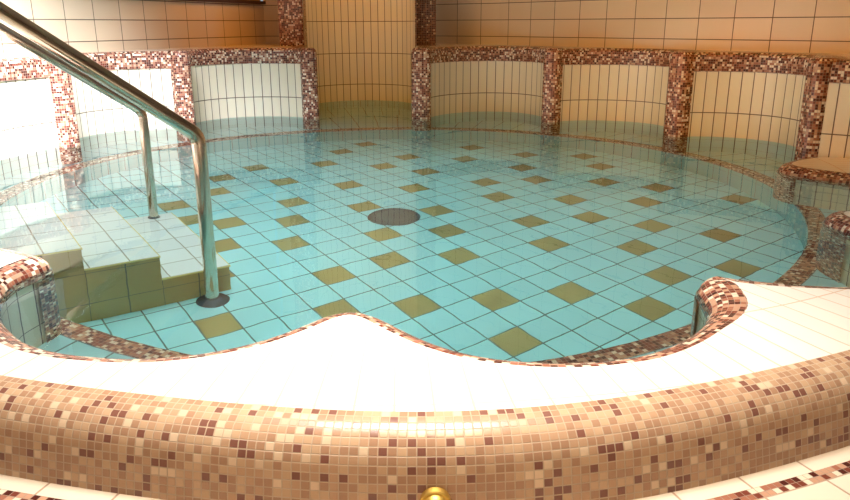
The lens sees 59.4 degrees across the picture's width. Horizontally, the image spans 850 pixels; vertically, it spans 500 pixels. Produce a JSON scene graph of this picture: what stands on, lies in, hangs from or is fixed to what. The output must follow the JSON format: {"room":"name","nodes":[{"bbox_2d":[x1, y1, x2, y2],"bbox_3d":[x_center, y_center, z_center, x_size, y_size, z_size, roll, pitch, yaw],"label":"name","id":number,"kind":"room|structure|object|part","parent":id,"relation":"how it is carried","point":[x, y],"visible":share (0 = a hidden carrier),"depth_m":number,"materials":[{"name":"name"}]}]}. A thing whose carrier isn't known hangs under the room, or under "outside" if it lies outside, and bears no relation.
{"room":"indoor spa pool","nodes":[
{"label":"indoor spa pool","id":0,"kind":"room"},
{"bbox_2d":[0,0,265,56],"bbox_3d":[-2.909,-0.784,4.064,0.120,1.225,7.811,5,18,18],"label":"wall","id":1,"kind":"structure","parent":0,"point":[84,25],"depth_m":5.76,"materials":[{"name":"beige tan-brown tile"}]},
{"bbox_2d":[176,0,265,3],"bbox_3d":[-2.910,-1.388,3.892,0.175,0.030,7.831,5,18,18],"label":"sill","id":2,"kind":"structure","parent":1,"relation":"on","point":[220,1],"depth_m":6.88,"materials":[{"name":"brown"}]},
{"bbox_2d":[263,0,279,43],"bbox_3d":[-1.275,-2.663,7.363,0.655,2.900,0.120,2,17,7],"label":"wall","id":3,"kind":"structure","parent":0,"point":[271,7],"depth_m":7.45,"materials":[{"name":"beige tile"}]},
{"bbox_2d":[0,446,849,499],"bbox_3d":[-0.090,0.485,1.302,12.078,0.001,6.332,0,17,0],"label":"floor","id":4,"kind":"structure","parent":0,"point":[826,476],"depth_m":1.42,"materials":[{"name":"beige tile"}]},
{"bbox_2d":[0,100,849,362],"bbox_3d":[-0.059,-0.623,4.585,4.728,0.001,6.170,0,17,0],"label":"pool water","id":5,"kind":"object","parent":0,"point":[508,236],"visible":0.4,"depth_m":2.73,"materials":[{"name":"teal liquid"}]},
{"bbox_2d":[0,157,849,499],"bbox_3d":[-0.118,0.226,2.763,5.742,0.651,2.944,0,17,0],"label":"surround","id":6,"kind":"object","parent":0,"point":[349,405],"depth_m":1.44,"materials":[{"name":"tile"}]},
{"bbox_3d":[0.018,0.452,1.312,0.056,0.056,0.036,0,17,0],"label":"brass knob","id":7,"kind":"part","parent":6,"relation":"part of","materials":[{"name":"gold metal"}]},
{"bbox_2d":[436,0,499,44],"bbox_3d":[0.265,-2.604,7.155,1.154,2.900,0.120,13,21,36],"label":"wall","id":8,"kind":"structure","parent":0,"point":[457,21],"depth_m":7.09,"materials":[{"name":"beige tile"}]},
{"bbox_2d":[499,0,849,53],"bbox_3d":[2.661,-1.836,4.596,0.120,2.900,6.020,-14,22,-38],"label":"wall","id":9,"kind":"structure","parent":0,"point":[798,26],"depth_m":5.51,"materials":[{"name":"beige tile"}]},
{"label":"floor","id":10,"kind":"structure","parent":0,"visible":0},
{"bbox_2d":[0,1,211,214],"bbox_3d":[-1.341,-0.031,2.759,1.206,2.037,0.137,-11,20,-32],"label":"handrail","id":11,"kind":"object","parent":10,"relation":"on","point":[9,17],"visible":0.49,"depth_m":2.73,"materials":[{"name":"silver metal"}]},
{"bbox_3d":[-0.140,0.165,4.816,5.800,0.463,6.750,0,17,0],"label":"bench","id":12,"kind":"object","parent":10,"relation":"on","visible":0},
{"bbox_2d":[0,56,58,159],"bbox_3d":[-2.438,-0.414,4.017,0.636,1.160,1.420,9,19,27],"label":"niche","id":13,"kind":"object","parent":12,"relation":"on","point":[27,118],"visible":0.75,"depth_m":4.40,"materials":[{"name":"beige tile"}]},
{"bbox_2d":[48,62,80,147],"bbox_3d":[-2.259,-0.635,4.740,0.099,1.164,0.150,5,18,16],"label":"pier","id":14,"kind":"object","parent":12,"relation":"on","point":[61,87],"visible":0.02,"depth_m":4.62,"materials":[{"name":"tile"}]},
{"bbox_2d":[71,51,174,137],"bbox_3d":[-2.197,-0.789,5.255,0.408,1.160,1.118,9,19,29],"label":"niche","id":15,"kind":"object","parent":12,"relation":"on","point":[149,72],"visible":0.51,"depth_m":5.33,"materials":[{"name":"beige tile"}]},
{"bbox_2d":[170,50,195,124],"bbox_3d":[-1.767,-0.882,5.551,0.100,1.164,0.128,15,22,40],"label":"pier","id":16,"kind":"object","parent":12,"relation":"on","point":[181,78],"visible":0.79,"depth_m":5.42,"materials":[{"name":"brown tile"}]},
{"bbox_2d":[169,48,302,122],"bbox_3d":[-1.501,-1.029,6.042,1.175,1.160,0.512,-12,20,-33],"label":"niche","id":17,"kind":"object","parent":12,"relation":"on","point":[226,82],"visible":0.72,"depth_m":6.07,"materials":[{"name":"beige tile"}]},
{"bbox_3d":[-1.468,-1.252,5.924,0.937,0.446,0.390,-12,20,-33],"label":"tile panel","id":18,"kind":"part","parent":17,"relation":"part of","materials":[{"name":"white tile"}]},
{"bbox_2d":[300,48,318,118],"bbox_3d":[-0.928,-1.053,6.109,0.128,1.164,0.100,-6,18,-20],"label":"pier","id":19,"kind":"object","parent":12,"relation":"on","point":[308,56],"visible":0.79,"depth_m":5.98,"materials":[{"name":"brown tile"}]},
{"bbox_2d":[291,0,429,102],"bbox_3d":[-0.574,-2.249,6.525,1.232,3.210,1.489,0,17,0],"label":"wall","id":20,"kind":"structure","parent":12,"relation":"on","point":[363,48],"depth_m":7.28,"materials":[{"name":"beige tile"}]},
{"bbox_2d":[411,48,430,118],"bbox_3d":[-0.029,-1.039,6.054,0.159,1.164,0.106,0,17,0],"label":"pier","id":21,"kind":"object","parent":12,"relation":"on","point":[420,57],"visible":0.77,"depth_m":5.92,"materials":[{"name":"brown tile"}]},
{"bbox_2d":[422,46,557,116],"bbox_3d":[0.564,-1.113,6.300,1.175,1.160,0.732,3,17,12],"label":"niche","id":22,"kind":"object","parent":12,"relation":"on","point":[463,78],"visible":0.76,"depth_m":6.36,"materials":[{"name":"beige tile"}]},
{"bbox_2d":[0,44,849,58],"bbox_3d":[0.744,-1.184,4.542,7.643,0.001,6.212,0,17,0],"label":"ledge","id":23,"kind":"object","parent":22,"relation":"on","point":[253,45],"visible":0.6,"depth_m":6.31,"materials":[{"name":"beige tile"}]},
{"bbox_2d":[277,0,307,47],"bbox_3d":[-1.205,-2.787,6.563,0.225,2.200,0.220,0,17,0],"label":"pier","id":24,"kind":"object","parent":23,"relation":"on","point":[291,13],"visible":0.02,"depth_m":6.68,"materials":[{"name":"brown tile"}]},
{"bbox_2d":[415,0,435,46],"bbox_3d":[0.002,-2.790,6.563,0.190,2.200,0.220,0,17,0],"label":"pier","id":25,"kind":"object","parent":23,"relation":"on","point":[425,10],"visible":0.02,"depth_m":6.68,"materials":[{"name":"brown tile"}]},
{"bbox_3d":[0.548,-1.333,6.175,0.936,0.446,0.607,3,17,11],"label":"tile panel","id":26,"kind":"part","parent":22,"relation":"part of","materials":[{"name":"beige tile"}]},
{"bbox_2d":[541,48,562,122],"bbox_3d":[0.975,-0.978,5.844,0.136,1.164,0.100,10,20,30],"label":"pier","id":27,"kind":"object","parent":12,"relation":"on","point":[552,65],"visible":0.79,"depth_m":5.72,"materials":[{"name":"brown tile"}]},
{"bbox_2d":[560,48,700,125],"bbox_3d":[1.552,-0.922,5.661,0.563,1.160,1.208,-15,22,-40],"label":"wall panel","id":28,"kind":"object","parent":12,"relation":"on","point":[606,84],"visible":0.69,"depth_m":5.76,"materials":[{"name":"beige tile"}]},
{"bbox_3d":[1.508,-1.147,5.551,0.441,0.446,0.969,-15,22,-40],"label":"tile panel","id":29,"kind":"part","parent":28,"relation":"part of","materials":[{"name":"beige tile"}]},
{"bbox_2d":[663,51,694,136],"bbox_3d":[1.695,-0.751,5.086,0.099,1.164,0.152,-9,19,-27],"label":"pier","id":30,"kind":"object","parent":12,"relation":"on","point":[681,73],"visible":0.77,"depth_m":4.95,"materials":[{"name":"brown tile"}]},
{"bbox_2d":[688,52,847,146],"bbox_3d":[2.149,-0.643,4.732,0.492,1.160,1.180,-8,19,-24],"label":"wall panel","id":31,"kind":"object","parent":12,"relation":"on","point":[747,95],"visible":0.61,"depth_m":4.87,"materials":[{"name":"beige tile"}]},
{"bbox_3d":[2.095,-0.872,4.637,0.370,0.446,0.945,-8,19,-24],"label":"tile panel","id":32,"kind":"part","parent":31,"relation":"part of","materials":[{"name":"beige tile"}]},
{"bbox_2d":[794,57,835,159],"bbox_3d":[2.129,-0.475,4.170,0.101,1.164,0.151,0,17,0],"label":"pier","id":33,"kind":"object","parent":12,"relation":"on","point":[818,68],"visible":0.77,"depth_m":4.03,"materials":[{"name":"brown tile"}]},
{"bbox_2d":[818,58,849,158],"bbox_3d":[2.974,-0.266,2.634,0.951,0.670,3.322,-14,22,-39],"label":"niche","id":34,"kind":"object","parent":12,"relation":"on","point":[835,134],"visible":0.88,"depth_m":3.97,"materials":[{"name":"beige tile"}]},
{"bbox_3d":[-1.433,0.433,3.436,1.198,0.753,1.198,0,17,0],"label":"steps","id":35,"kind":"structure","parent":10,"relation":"on","visible":0},
{"bbox_2d":[0,23,153,178],"bbox_3d":[-1.841,-0.349,3.421,1.162,1.759,0.105,-12,20,-33],"label":"handrail","id":36,"kind":"object","parent":35,"relation":"on","point":[5,31],"visible":0.45,"depth_m":3.47,"materials":[{"name":"silver metal"}]}
]}

